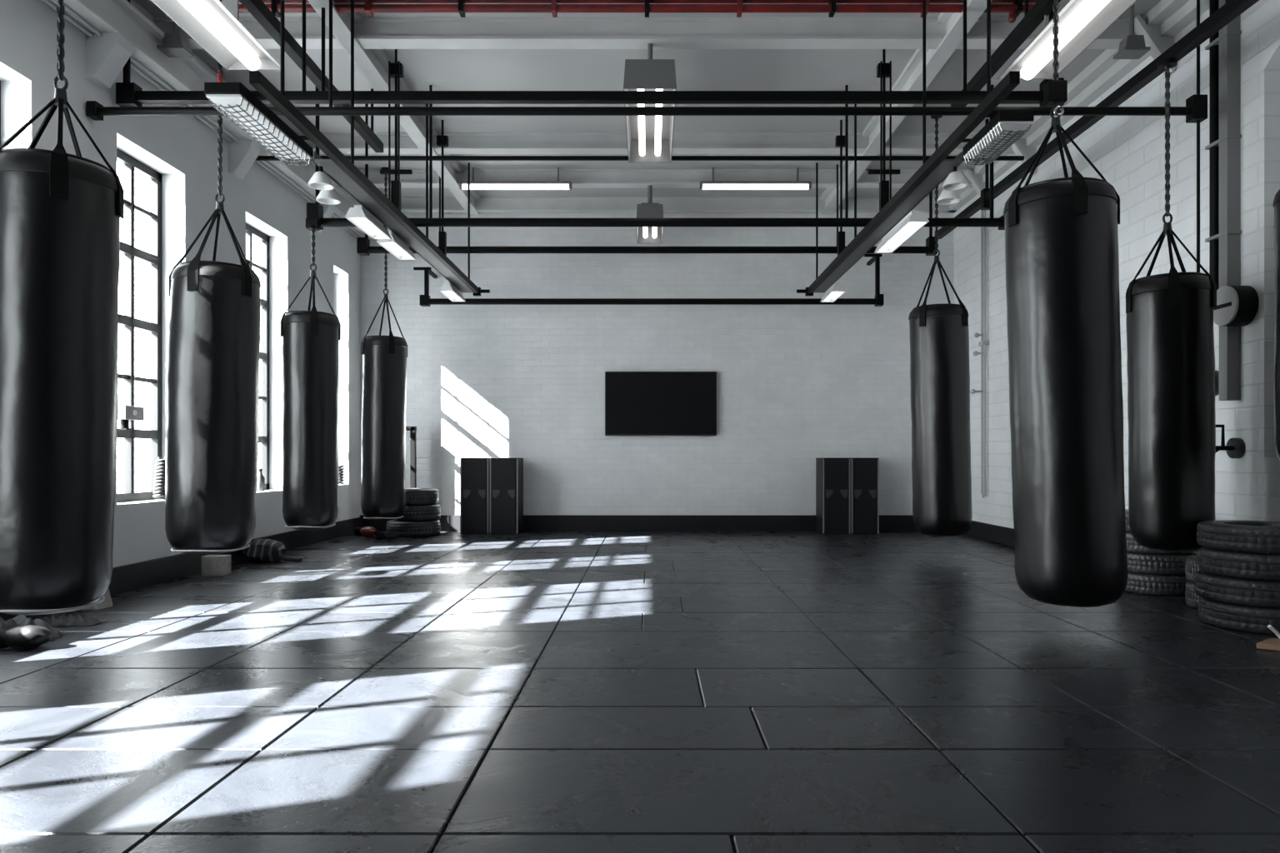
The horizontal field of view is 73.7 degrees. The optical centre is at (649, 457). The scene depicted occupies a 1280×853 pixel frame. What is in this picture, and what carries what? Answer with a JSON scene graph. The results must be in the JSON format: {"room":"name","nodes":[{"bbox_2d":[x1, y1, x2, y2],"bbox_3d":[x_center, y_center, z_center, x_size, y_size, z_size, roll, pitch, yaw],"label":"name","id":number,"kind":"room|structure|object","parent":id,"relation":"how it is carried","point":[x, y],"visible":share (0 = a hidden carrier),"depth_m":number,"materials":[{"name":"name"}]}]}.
{"room":"exercise studio","nodes":[
{"label":"exercise studio","id":0,"kind":"room"},
{"bbox_2d":[0,0,359,568],"bbox_3d":[-3.650,-1.115,3.700,0.240,4.230,13.400,0,0,0],"label":"wall","id":1,"kind":"structure","parent":0,"point":[183,149],"depth_m":6.58,"materials":[{"name":"paint"}]},
{"bbox_2d":[85,32,133,88],"bbox_3d":[-3.430,-2.520,5.420,0.200,0.280,0.160,0,0,0],"label":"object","id":2,"kind":"structure","parent":1,"relation":"attached to","point":[107,54],"depth_m":5.35,"materials":[{"name":"paint"}]},
{"bbox_2d":[116,148,162,502],"bbox_3d":[-3.730,-0.917,6.065,0.050,2.465,0.830,0,0,0],"label":"window","id":3,"kind":"structure","parent":1,"relation":"in","point":[131,164],"depth_m":6.22,"materials":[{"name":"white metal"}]},
{"bbox_2d":[117,405,144,430],"bbox_3d":[-3.670,-0.275,6.000,0.120,0.169,0.220,0,0,0],"label":"window latch","id":4,"kind":"object","parent":3,"relation":"on","point":[126,413],"visible":0.9,"depth_m":5.95,"materials":[{"name":"grey"}]},
{"bbox_2d":[152,456,165,499],"bbox_3d":[-3.599,0.153,6.292,0.096,0.321,0.133,0,0,0],"label":"rope","id":5,"kind":"object","parent":1,"relation":"on","point":[159,482],"visible":0.77,"depth_m":6.25,"materials":[{"name":"white fabric"}]},
{"bbox_2d":[0,517,362,620],"bbox_3d":[-3.513,0.812,3.700,0.035,0.175,13.400,0,0,0],"label":"baseboard","id":6,"kind":"structure","parent":1,"relation":"attached to","point":[129,577],"depth_m":6.37,"materials":[{"name":"black paint"}]},
{"bbox_2d":[40,0,372,239],"bbox_3d":[-3.430,-2.771,3.700,0.200,0.279,13.400,0,0,0],"label":"ceiling beam","id":7,"kind":"structure","parent":1,"relation":"attached to","point":[97,17],"depth_m":5.94,"materials":[{"name":"white paint"}]},
{"bbox_2d":[228,140,260,179],"bbox_3d":[-3.430,-2.520,7.220,0.200,0.280,0.160,0,0,0],"label":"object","id":8,"kind":"structure","parent":1,"relation":"attached to","point":[242,155],"depth_m":7.14,"materials":[{"name":"paint"}]},
{"bbox_2d":[245,223,269,489],"bbox_3d":[-3.730,-0.917,7.880,0.050,2.465,0.860,0,0,0],"label":"window","id":9,"kind":"structure","parent":1,"relation":"in","point":[251,232],"depth_m":8.25,"materials":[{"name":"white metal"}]},
{"bbox_2d":[256,468,264,491],"bbox_3d":[-3.630,0.210,7.950,0.076,0.210,0.076,0,0,0],"label":"bottle","id":10,"kind":"object","parent":1,"relation":"on","point":[261,480],"visible":0.9,"depth_m":7.92,"materials":[{"name":"plastic"}]},
{"bbox_2d":[314,201,334,232],"bbox_3d":[-3.430,-2.520,8.950,0.200,0.280,0.160,0,0,0],"label":"trim","id":11,"kind":"structure","parent":1,"relation":"attached to","point":[328,210],"depth_m":8.92,"materials":[{"name":"paint"}]},
{"bbox_2d":[0,531,1279,852],"bbox_3d":[0.085,0.910,3.700,7.223,0.021,13.393,0,0,0],"label":"floor","id":12,"kind":"structure","parent":0,"point":[904,692],"depth_m":3.02,"materials":[{"name":"tile"}]},
{"bbox_2d":[0,625,51,649],"bbox_3d":[-2.960,0.844,4.011,0.280,0.107,0.162,0,0,-6],"label":"glove","id":13,"kind":"object","parent":12,"relation":"on","point":[23,637],"visible":1,"depth_m":3.96,"materials":[{"name":"black leather"}]},
{"bbox_2d":[0,615,63,641],"bbox_3d":[-3.142,0.834,4.180,0.420,0.130,0.220,0,0,-17],"label":"towel","id":14,"kind":"object","parent":12,"relation":"on","point":[21,620],"visible":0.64,"depth_m":4.19,"materials":[{"name":"grey fabric"}]},
{"bbox_2d":[42,614,104,627],"bbox_3d":[-3.140,0.871,4.600,0.340,0.056,0.160,0,0,0],"label":"wrap","id":15,"kind":"object","parent":12,"relation":"on","point":[72,620],"visible":0.84,"depth_m":4.56,"materials":[{"name":"grey fabric"}]},
{"bbox_2d":[79,587,112,610],"bbox_3d":[-3.328,0.817,5.080,0.184,0.167,0.140,0,0,6],"label":"bag","id":16,"kind":"object","parent":12,"relation":"on","point":[107,603],"visible":0.23,"depth_m":5.07,"materials":[{"name":"fabric"}]},
{"bbox_2d":[201,555,230,576],"bbox_3d":[-3.313,0.825,6.518,0.170,0.150,0.124,0,0,0],"label":"wood block","id":17,"kind":"object","parent":12,"relation":"on","point":[212,565],"visible":1,"depth_m":6.46,"materials":[{"name":"wood"}]},
{"bbox_2d":[242,539,301,562],"bbox_3d":[-3.238,0.800,7.347,0.517,0.196,0.261,0,0,0],"label":"bundle","id":18,"kind":"object","parent":12,"relation":"on","point":[260,550],"visible":0.99,"depth_m":7.26,"materials":[{"name":"fabric"}]},
{"bbox_2d":[354,526,377,537],"bbox_3d":[-3.192,0.838,9.637,0.311,0.119,0.180,0,0,34],"label":"glove","id":19,"kind":"object","parent":12,"relation":"on","point":[367,532],"visible":0.95,"depth_m":9.55,"materials":[{"name":"red leather"}]},
{"bbox_2d":[375,530,399,539],"bbox_3d":[-2.861,0.850,9.306,0.249,0.095,0.144,0,0,-29],"label":"glove","id":20,"kind":"object","parent":12,"relation":"on","point":[391,535],"visible":1,"depth_m":9.26,"materials":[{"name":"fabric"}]},
{"bbox_2d":[405,426,416,488],"bbox_3d":[-2.843,0.265,10.250,0.300,1.270,0.160,0,0,0],"label":"pole stand","id":21,"kind":"object","parent":12,"relation":"on","point":[412,430],"visible":0.52,"depth_m":10.22,"materials":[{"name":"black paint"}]},
{"bbox_2d":[386,520,440,537],"bbox_3d":[-2.723,0.810,9.830,0.600,0.179,0.600,0,0,0],"label":"tyre","id":22,"kind":"object","parent":12,"relation":"on","point":[421,528],"visible":0.86,"depth_m":9.58,"materials":[{"name":"rubber"}]},
{"bbox_2d":[394,504,440,521],"bbox_3d":[-2.693,0.630,9.830,0.550,0.179,0.550,0,0,33],"label":"tyre","id":23,"kind":"object","parent":22,"relation":"on","point":[412,512],"visible":0.7,"depth_m":9.60,"materials":[{"name":"rubber"}]},
{"bbox_2d":[405,488,439,504],"bbox_3d":[-2.703,0.451,9.830,0.530,0.179,0.530,0,0,-25],"label":"tyre","id":24,"kind":"object","parent":23,"relation":"on","point":[413,496],"visible":0.72,"depth_m":9.62,"materials":[{"name":"rubber"}]},
{"bbox_2d":[460,457,494,534],"bbox_3d":[-2.047,0.453,10.143,0.337,0.895,0.414,0,0,0],"label":"base cabinet","id":25,"kind":"object","parent":12,"relation":"on","point":[474,472],"visible":0.98,"depth_m":9.94,"materials":[{"name":"black metal"}]},
{"bbox_2d":[462,461,486,532],"bbox_3d":[-2.047,0.458,9.947,0.276,0.825,0.010,0,0,0],"label":"door","id":26,"kind":"structure","parent":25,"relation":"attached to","point":[474,473],"depth_m":9.94,"materials":[{"name":"black metal"}]},
{"bbox_2d":[490,457,523,534],"bbox_3d":[-1.704,0.453,10.143,0.337,0.895,0.414,0,0,0],"label":"base cabinet","id":27,"kind":"object","parent":12,"relation":"on","point":[506,473],"visible":1,"depth_m":9.94,"materials":[{"name":"black metal"}]},
{"bbox_2d":[491,461,515,532],"bbox_3d":[-1.704,0.458,9.947,0.276,0.825,0.010,0,0,0],"label":"door","id":28,"kind":"structure","parent":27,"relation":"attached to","point":[503,473],"depth_m":9.94,"materials":[{"name":"black metal"}]},
{"bbox_2d":[431,533,766,852],"bbox_3d":[0.085,0.966,3.700,7.710,0.108,13.800,0,0,0],"label":"floor seam","id":29,"kind":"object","parent":12,"relation":"attached to","point":[732,839],"depth_m":3.00,"materials":[{"name":"black"}]},
{"bbox_2d":[815,457,849,534],"bbox_3d":[2.175,0.453,10.143,0.327,0.895,0.414,0,0,0],"label":"base cabinet","id":30,"kind":"object","parent":12,"relation":"on","point":[832,474],"visible":1,"depth_m":9.94,"materials":[{"name":"black metal"}]},
{"bbox_2d":[825,461,848,532],"bbox_3d":[2.175,0.458,9.947,0.268,0.825,0.010,0,0,0],"label":"door","id":31,"kind":"structure","parent":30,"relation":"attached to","point":[836,472],"depth_m":9.94,"materials":[{"name":"black metal"}]},
{"bbox_2d":[844,457,879,534],"bbox_3d":[2.508,0.453,10.143,0.327,0.895,0.414,0,0,0],"label":"base cabinet","id":32,"kind":"object","parent":12,"relation":"on","point":[864,472],"visible":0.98,"depth_m":9.94,"materials":[{"name":"black metal"}]},
{"bbox_2d":[853,461,876,532],"bbox_3d":[2.508,0.458,9.947,0.268,0.825,0.010,0,0,0],"label":"door","id":33,"kind":"structure","parent":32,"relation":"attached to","point":[864,472],"depth_m":9.94,"materials":[{"name":"black metal"}]},
{"bbox_2d":[1124,571,1188,595],"bbox_3d":[3.390,0.833,5.740,0.480,0.134,0.480,0,0,0],"label":"tyre","id":34,"kind":"object","parent":12,"relation":"on","point":[1138,583],"visible":0.65,"depth_m":5.53,"materials":[{"name":"rubber"}]},
{"bbox_2d":[1126,551,1196,574],"bbox_3d":[3.400,0.698,5.740,0.480,0.134,0.480,0,0,33],"label":"tyre","id":35,"kind":"object","parent":34,"relation":"on","point":[1144,563],"visible":0.53,"depth_m":5.54,"materials":[{"name":"rubber"}]},
{"bbox_2d":[1125,531,1194,554],"bbox_3d":[3.382,0.563,5.740,0.480,0.134,0.480,0,0,-25],"label":"tyre","id":36,"kind":"object","parent":35,"relation":"on","point":[1132,546],"visible":0.21,"depth_m":5.58,"materials":[{"name":"rubber"}]},
{"bbox_2d":[1185,581,1200,608],"bbox_3d":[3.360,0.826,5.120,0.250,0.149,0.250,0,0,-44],"label":"tyre","id":37,"kind":"object","parent":12,"relation":"on","point":[1192,598],"visible":0.17,"depth_m":5.11,"materials":[{"name":"rubber"}]},
{"bbox_2d":[1185,555,1201,582],"bbox_3d":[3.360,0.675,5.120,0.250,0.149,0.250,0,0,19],"label":"tyre","id":38,"kind":"object","parent":37,"relation":"on","point":[1192,567],"visible":0.22,"depth_m":5.11,"materials":[{"name":"rubber"}]},
{"bbox_2d":[1198,596,1279,634],"bbox_3d":[3.280,0.832,4.550,0.600,0.136,0.600,0,0,0],"label":"tyre","id":39,"kind":"object","parent":12,"relation":"on","point":[1227,616],"visible":0.62,"depth_m":4.39,"materials":[{"name":"rubber"}]},
{"bbox_2d":[1194,570,1279,608],"bbox_3d":[3.264,0.695,4.560,0.600,0.136,0.600,0,0,33],"label":"tyre","id":40,"kind":"object","parent":39,"relation":"on","point":[1262,593],"visible":0.76,"depth_m":4.39,"materials":[{"name":"rubber"}]},
{"bbox_2d":[1198,546,1279,581],"bbox_3d":[3.278,0.558,4.545,0.600,0.136,0.600,0,0,-25],"label":"tyre","id":41,"kind":"object","parent":40,"relation":"on","point":[1265,567],"visible":0.86,"depth_m":4.38,"materials":[{"name":"rubber"}]},
{"bbox_2d":[1196,520,1279,554],"bbox_3d":[3.270,0.421,4.550,0.600,0.136,0.600,0,0,8],"label":"tyre","id":42,"kind":"object","parent":41,"relation":"on","point":[1256,537],"visible":1,"depth_m":4.41,"materials":[{"name":"rubber"}]},
{"bbox_2d":[1256,625,1279,651],"bbox_3d":[3.088,0.846,4.025,0.487,0.103,0.190,0,0,0],"label":"board","id":43,"kind":"object","parent":12,"relation":"on","point":[1272,644],"visible":1,"depth_m":4.00,"materials":[{"name":"brown wood"}]},
{"bbox_2d":[134,0,1160,196],"bbox_3d":[0.085,-3.190,3.700,7.710,0.120,13.800,0,0,0],"label":"ceiling","id":44,"kind":"structure","parent":0,"point":[443,69],"depth_m":7.15,"materials":[{"name":"white paint"}]},
{"bbox_2d":[0,0,124,614],"bbox_3d":[-2.524,-1.244,3.600,0.497,3.777,0.482,0,0,16],"label":"bag","id":45,"kind":"object","parent":44,"relation":"hanging from","point":[61,212],"visible":1,"depth_m":3.43,"materials":[{"name":"black leather"}]},
{"bbox_2d":[156,20,194,57],"bbox_3d":[-3.278,-2.964,5.900,0.180,0.332,0.140,0,0,0],"label":"pendant light","id":46,"kind":"object","parent":44,"relation":"hanging from","point":[173,45],"visible":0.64,"depth_m":5.85,"materials":[{"name":"grey metal"}]},
{"bbox_2d":[165,0,260,554],"bbox_3d":[-2.785,-1.269,5.449,0.547,3.748,0.534,0,0,0],"label":"bag","id":47,"kind":"object","parent":44,"relation":"hanging from","point":[213,347],"visible":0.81,"depth_m":5.24,"materials":[{"name":"black leather"}]},
{"bbox_2d":[150,0,279,70],"bbox_3d":[-2.440,-2.755,4.565,0.360,0.750,1.442,0,0,0],"label":"strip light","id":48,"kind":"object","parent":44,"relation":"hanging from","point":[210,23],"visible":0.98,"depth_m":4.88,"materials":[{"name":"grey plastic"}]},
{"bbox_2d":[238,0,383,152],"bbox_3d":[-2.360,-2.895,4.225,0.070,0.470,6.450,0,0,0],"label":"rail","id":49,"kind":"object","parent":44,"relation":"hanging from","point":[267,19],"visible":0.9,"depth_m":5.69,"materials":[{"name":"black metal"}]},
{"bbox_2d":[249,0,489,296],"bbox_3d":[-1.935,-2.465,6.840,0.301,1.330,5.380,0,0,0],"label":"rail","id":50,"kind":"object","parent":44,"relation":"hanging from","point":[338,167],"visible":0.91,"depth_m":6.36,"materials":[{"name":"black metal"}]},
{"bbox_2d":[204,82,313,166],"bbox_3d":[-2.051,-1.788,4.620,0.262,0.124,0.900,0,0,0],"label":"light","id":51,"kind":"object","parent":50,"relation":"attached to","point":[242,105],"visible":0.98,"depth_m":4.46,"materials":[{"name":"black paint"}]},
{"bbox_2d":[307,166,334,190],"bbox_3d":[-2.070,-1.772,5.370,0.156,0.135,0.156,0,0,0],"label":"spotlight","id":52,"kind":"object","parent":50,"relation":"attached to","point":[320,180],"visible":1,"depth_m":5.34,"materials":[{"name":"white metal"}]},
{"bbox_2d":[315,189,340,204],"bbox_3d":[-2.140,-1.772,5.680,0.156,0.135,0.156,0,0,0],"label":"spotlight","id":53,"kind":"object","parent":50,"relation":"attached to","point":[328,197],"visible":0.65,"depth_m":5.65,"materials":[{"name":"white metal"}]},
{"bbox_2d":[345,205,391,239],"bbox_3d":[-2.110,-1.778,6.420,0.150,0.115,0.612,0,0,0],"label":"light","id":54,"kind":"object","parent":50,"relation":"hanging from","point":[358,215],"visible":1,"depth_m":6.37,"materials":[{"name":"white plastic"}]},
{"bbox_2d":[376,230,415,259],"bbox_3d":[-2.110,-1.778,7.120,0.150,0.115,0.612,0,0,0],"label":"light","id":55,"kind":"object","parent":50,"relation":"hanging from","point":[395,246],"visible":0.84,"depth_m":7.12,"materials":[{"name":"white plastic"}]},
{"bbox_2d":[438,281,465,301],"bbox_3d":[-2.110,-1.778,9.120,0.150,0.115,0.612,0,0,0],"label":"light","id":56,"kind":"object","parent":50,"relation":"hanging from","point":[447,289],"visible":1,"depth_m":9.05,"materials":[{"name":"white plastic"}]},
{"bbox_2d":[360,167,407,519],"bbox_3d":[-2.880,-1.229,9.251,0.482,3.810,0.473,0,0,21],"label":"bag","id":57,"kind":"object","parent":44,"relation":"hanging from","point":[384,357],"visible":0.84,"depth_m":9.06,"materials":[{"name":"black leather"}]},
{"bbox_2d":[459,167,572,189],"bbox_3d":[-1.450,-3.012,9.220,1.212,0.236,0.070,0,0,0],"label":"tube light","id":58,"kind":"object","parent":44,"relation":"attached to","point":[474,185],"visible":1,"depth_m":9.20,"materials":[{"name":"grey"}]},
{"bbox_2d":[115,0,1064,106],"bbox_3d":[-0.392,-2.716,5.620,6.196,0.829,0.093,0,0,0],"label":"bar","id":59,"kind":"object","parent":44,"relation":"hanging from","point":[128,93],"visible":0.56,"depth_m":5.59,"materials":[{"name":"black paint"}]},
{"bbox_2d":[239,0,1038,23],"bbox_3d":[-0.050,-3.017,5.710,5.400,0.226,0.090,0,0,0],"label":"pipe","id":60,"kind":"object","parent":44,"relation":"attached to","point":[1014,9],"visible":0.89,"depth_m":5.69,"materials":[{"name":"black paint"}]},
{"bbox_2d":[255,104,1024,160],"bbox_3d":[-0.116,-2.856,7.420,6.724,0.549,0.040,0,0,0],"label":"bar","id":61,"kind":"object","parent":44,"relation":"hanging from","point":[366,157],"visible":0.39,"depth_m":7.41,"materials":[{"name":"black paint"}]},
{"bbox_2d":[85,0,1207,272],"bbox_3d":[-0.026,-2.099,5.360,7.009,2.062,0.078,0,0,0],"label":"bar","id":62,"kind":"object","parent":44,"relation":"hanging from","point":[1195,111],"visible":0.93,"depth_m":5.34,"materials":[{"name":"black paint"}]},
{"bbox_2d":[356,164,937,255],"bbox_3d":[-0.029,-2.649,9.120,6.169,0.962,0.114,0,0,0],"label":"bar","id":63,"kind":"object","parent":44,"relation":"hanging from","point":[363,248],"visible":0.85,"depth_m":9.09,"materials":[{"name":"black paint"}]},
{"bbox_2d":[623,43,676,162],"bbox_3d":[0.000,-2.840,6.640,0.370,0.580,1.492,0,0,0],"label":"hanging light","id":64,"kind":"object","parent":44,"relation":"hanging from","point":[649,138],"visible":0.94,"depth_m":6.67,"materials":[{"name":"grey metal"}]},
{"bbox_2d":[635,185,664,243],"bbox_3d":[0.000,-2.820,9.600,0.300,0.620,0.812,0,0,0],"label":"hanging light","id":65,"kind":"object","parent":44,"relation":"hanging from","point":[649,209],"visible":0.65,"depth_m":9.32,"materials":[{"name":"grey metal"}]},
{"bbox_2d":[306,85,1004,229],"bbox_3d":[0.071,-2.529,7.180,5.879,1.203,0.111,0,0,0],"label":"bar","id":66,"kind":"object","parent":44,"relation":"hanging from","point":[314,210],"visible":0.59,"depth_m":7.15,"materials":[{"name":"black paint"}]},
{"bbox_2d":[280,218,340,529],"bbox_3d":[-2.822,-0.692,7.099,0.446,2.573,0.443,0,0,0],"label":"bag","id":67,"kind":"object","parent":66,"relation":"hanging from","point":[310,377],"visible":1,"depth_m":6.92,"materials":[{"name":"black leather"}]},
{"bbox_2d":[699,167,811,189],"bbox_3d":[1.139,-3.012,9.220,1.204,0.236,0.070,0,0,0],"label":"tube light","id":68,"kind":"object","parent":44,"relation":"attached to","point":[703,185],"visible":1,"depth_m":9.20,"materials":[{"name":"grey"}]},
{"bbox_2d":[796,0,1019,296],"bbox_3d":[1.786,-2.465,6.840,0.301,1.330,5.380,0,0,0],"label":"rail","id":69,"kind":"object","parent":44,"relation":"hanging from","point":[933,171],"visible":0.91,"depth_m":6.36,"materials":[{"name":"black metal"}]},
{"bbox_2d":[820,282,845,302],"bbox_3d":[1.960,-1.778,9.150,0.150,0.115,0.612,0,0,0],"label":"light","id":70,"kind":"object","parent":69,"relation":"hanging from","point":[837,290],"visible":1,"depth_m":9.10,"materials":[{"name":"white plastic"}]},
{"bbox_2d":[813,151,963,292],"bbox_3d":[1.871,-1.859,7.370,0.129,0.062,4.200,0,0,0],"label":"light fixture","id":71,"kind":"object","parent":69,"relation":"on","point":[942,169],"depth_m":6.49,"materials":[{"name":"grey metal"}]},
{"bbox_2d":[874,210,929,253],"bbox_3d":[1.960,-1.778,6.700,0.150,0.115,0.962,0,0,0],"label":"light","id":72,"kind":"object","parent":69,"relation":"hanging from","point":[914,221],"visible":1,"depth_m":6.62,"materials":[{"name":"white plastic"}]},
{"bbox_2d":[936,189,961,204],"bbox_3d":[1.990,-1.772,5.680,0.156,0.135,0.156,0,0,0],"label":"spotlight","id":73,"kind":"object","parent":69,"relation":"attached to","point":[947,197],"visible":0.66,"depth_m":5.65,"materials":[{"name":"white metal"}]},
{"bbox_2d":[941,166,968,190],"bbox_3d":[1.920,-1.772,5.370,0.156,0.135,0.156,0,0,0],"label":"spotlight","id":74,"kind":"object","parent":69,"relation":"attached to","point":[955,180],"visible":1,"depth_m":5.34,"materials":[{"name":"white metal"}]},
{"bbox_2d":[961,110,1034,165],"bbox_3d":[1.901,-1.788,4.780,0.262,0.124,0.540,0,0,0],"label":"light","id":75,"kind":"object","parent":69,"relation":"attached to","point":[1005,128],"visible":0.99,"depth_m":4.67,"materials":[{"name":"black paint"}]},
{"bbox_2d":[908,115,972,536],"bbox_3d":[2.645,-1.215,7.779,0.561,3.854,0.522,0,0,0],"label":"bag","id":76,"kind":"object","parent":44,"relation":"hanging from","point":[940,372],"visible":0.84,"depth_m":7.57,"materials":[{"name":"black leather"}]},
{"bbox_2d":[950,0,1061,106],"bbox_3d":[2.360,-2.895,3.800,0.070,0.470,5.600,0,0,0],"label":"rail","id":77,"kind":"object","parent":44,"relation":"hanging from","point":[1032,19],"visible":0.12,"depth_m":5.49,"materials":[{"name":"black metal"}]},
{"bbox_2d":[1003,0,1128,607],"bbox_3d":[2.166,-1.190,4.463,0.601,3.903,0.563,0,0,0],"label":"bag","id":78,"kind":"object","parent":44,"relation":"hanging from","point":[1066,401],"visible":1,"depth_m":4.25,"materials":[{"name":"black leather"}]},
{"bbox_2d":[997,0,1137,79],"bbox_3d":[2.380,-2.755,4.550,0.360,0.750,1.732,0,0,0],"label":"strip light","id":79,"kind":"object","parent":44,"relation":"hanging from","point":[1081,22],"visible":0.97,"depth_m":4.90,"materials":[{"name":"grey plastic"}]},
{"bbox_2d":[935,0,1259,239],"bbox_3d":[3.120,-2.715,5.125,0.090,0.830,8.250,0,0,0],"label":"rail","id":80,"kind":"object","parent":44,"relation":"hanging from","point":[1232,9],"visible":0.69,"depth_m":5.54,"materials":[{"name":"black metal"}]},
{"bbox_2d":[1125,57,1216,551],"bbox_3d":[3.103,-0.910,5.104,0.467,2.921,0.465,0,0,0],"label":"bag","id":81,"kind":"object","parent":80,"relation":"hanging from","point":[1171,358],"visible":0.97,"depth_m":4.92,"materials":[{"name":"black leather"}]},
{"bbox_2d":[1113,4,1150,59],"bbox_3d":[3.330,-2.958,5.900,0.180,0.344,0.140,0,0,0],"label":"pendant light","id":82,"kind":"object","parent":44,"relation":"hanging from","point":[1132,47],"visible":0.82,"depth_m":5.88,"materials":[{"name":"grey metal"}]},
{"bbox_2d":[1272,189,1279,460],"bbox_3d":[3.403,-1.523,4.250,0.481,3.217,0.486,0,0,-4],"label":"bag","id":83,"kind":"object","parent":44,"relation":"hanging from","point":[1276,206],"visible":1,"depth_m":4.32,"materials":[{"name":"black leather"}]},
{"bbox_2d":[360,212,953,532],"bbox_3d":[0.085,-1.115,10.500,7.710,4.230,0.200,0,0,0],"label":"wall","id":84,"kind":"structure","parent":0,"point":[797,385],"depth_m":10.40,"materials":[{"name":"white paint"}]},
{"bbox_2d":[307,0,479,214],"bbox_3d":[-2.150,-3.044,3.700,0.208,0.172,13.400,0,0,0],"label":"beam","id":85,"kind":"structure","parent":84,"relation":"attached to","point":[372,63],"depth_m":6.75,"materials":[{"name":"white paint"}]},
{"bbox_2d":[359,515,918,531],"bbox_3d":[0.085,0.802,10.383,7.230,0.195,0.035,0,0,0],"label":"baseboard","id":86,"kind":"structure","parent":84,"relation":"attached to","point":[447,522],"depth_m":10.36,"materials":[{"name":"black"}]},
{"bbox_2d":[413,253,884,306],"bbox_3d":[-0.021,-2.075,10.163,5.482,0.606,0.474,0,0,0],"label":"bar","id":87,"kind":"object","parent":84,"relation":"attached to","point":[425,300],"visible":1,"depth_m":9.96,"materials":[{"name":"black paint"}]},
{"bbox_2d":[605,371,716,435],"bbox_3d":[0.131,-0.652,10.371,1.354,0.778,0.058,0,0,0],"label":"television","id":88,"kind":"object","parent":84,"relation":"attached to","point":[637,403],"visible":1,"depth_m":10.34,"materials":[{"name":"black plastic"}]},
{"bbox_2d":[820,0,992,214],"bbox_3d":[2.150,-3.044,3.700,0.208,0.172,13.400,0,0,0],"label":"beam","id":89,"kind":"structure","parent":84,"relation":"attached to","point":[911,78],"depth_m":6.75,"materials":[{"name":"white paint"}]},
{"bbox_2d":[356,196,956,212],"bbox_3d":[0.085,-3.050,10.300,7.230,0.160,0.100,0,0,0],"label":"trim","id":90,"kind":"structure","parent":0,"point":[408,204],"depth_m":10.27,"materials":[{"name":"white paint"}]},
{"bbox_2d":[953,0,1279,555],"bbox_3d":[3.820,-1.115,3.700,0.240,4.230,13.400,0,0,0],"label":"wall","id":91,"kind":"structure","parent":0,"point":[1129,152],"depth_m":5.97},
{"bbox_2d":[153,16,1142,49],"bbox_3d":[0.085,-3.050,6.130,7.230,0.160,0.150,0,0,0],"label":"beam","id":92,"kind":"structure","parent":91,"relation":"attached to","point":[375,32],"depth_m":6.09,"materials":[{"name":"white paint"}]},
{"bbox_2d":[328,169,973,188],"bbox_3d":[0.085,-3.050,9.330,7.230,0.160,0.150,0,0,0],"label":"beam","id":93,"kind":"structure","parent":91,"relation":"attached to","point":[580,178],"depth_m":9.29,"materials":[{"name":"white paint"}]},
{"bbox_2d":[295,132,1014,154],"bbox_3d":[0.085,-3.050,8.280,7.230,0.160,0.150,0,0,0],"label":"beam","id":94,"kind":"structure","parent":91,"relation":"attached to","point":[458,142],"depth_m":8.24,"materials":[{"name":"white paint"}]},
{"bbox_2d":[963,169,989,196],"bbox_3d":[3.554,-2.910,9.230,0.292,0.397,0.090,0,0,0],"label":"trim","id":95,"kind":"structure","parent":91,"relation":"attached to","point":[977,181],"depth_m":9.22,"materials":[{"name":"white paint"}]},
{"bbox_2d":[970,210,989,498],"bbox_3d":[3.611,-1.277,9.365,0.178,3.446,0.130,0,0,0],"label":"pipes","id":96,"kind":"object","parent":91,"relation":"attached to","point":[983,342],"visible":0.96,"depth_m":9.36,"materials":[{"name":"grey metal"}]},
{"bbox_2d":[964,520,1014,546],"bbox_3d":[3.683,0.812,3.700,0.035,0.175,13.400,0,0,0],"label":"baseboard","id":97,"kind":"structure","parent":91,"relation":"attached to","point":[999,534],"depth_m":9.12,"materials":[{"name":"black paint"}]},
{"bbox_2d":[1010,139,1037,174],"bbox_3d":[3.554,-2.910,8.180,0.292,0.397,0.090,0,0,0],"label":"trim","id":98,"kind":"structure","parent":91,"relation":"attached to","point":[1019,147],"depth_m":8.17,"materials":[{"name":"white paint"}]},
{"bbox_2d":[945,0,1209,214],"bbox_3d":[3.600,-3.050,3.700,0.200,0.160,13.400,0,0,0],"label":"trim","id":99,"kind":"structure","parent":91,"relation":"attached to","point":[1172,17],"depth_m":6.78,"materials":[{"name":"white paint"}]},
{"bbox_2d":[1134,15,1175,75],"bbox_3d":[3.554,-2.910,6.030,0.292,0.397,0.090,0,0,0],"label":"trim","id":100,"kind":"structure","parent":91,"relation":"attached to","point":[1158,44],"depth_m":6.02,"materials":[{"name":"white paint"}]},
{"bbox_2d":[1215,370,1219,395],"bbox_3d":[3.660,-0.486,5.588,0.080,0.170,0.170,0,0,0],"label":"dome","id":101,"kind":"object","parent":91,"relation":"attached to","point":[1217,372],"visible":0.1,"depth_m":5.52,"materials":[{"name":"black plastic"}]},
{"bbox_2d":[1215,425,1245,458],"bbox_3d":[3.548,-0.058,5.367,0.303,0.301,0.130,0,0,0],"label":"wall bracket","id":102,"kind":"object","parent":91,"relation":"attached to","point":[1235,447],"visible":0.57,"depth_m":5.36,"materials":[{"name":"black metal"}]},
{"bbox_2d":[1205,0,1259,400],"bbox_3d":[3.630,-1.695,5.370,0.140,2.671,0.370,0,0,0],"label":"wall pipe","id":103,"kind":"object","parent":91,"relation":"attached to","point":[1237,305],"visible":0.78,"depth_m":5.34,"materials":[{"name":"grey metal"}]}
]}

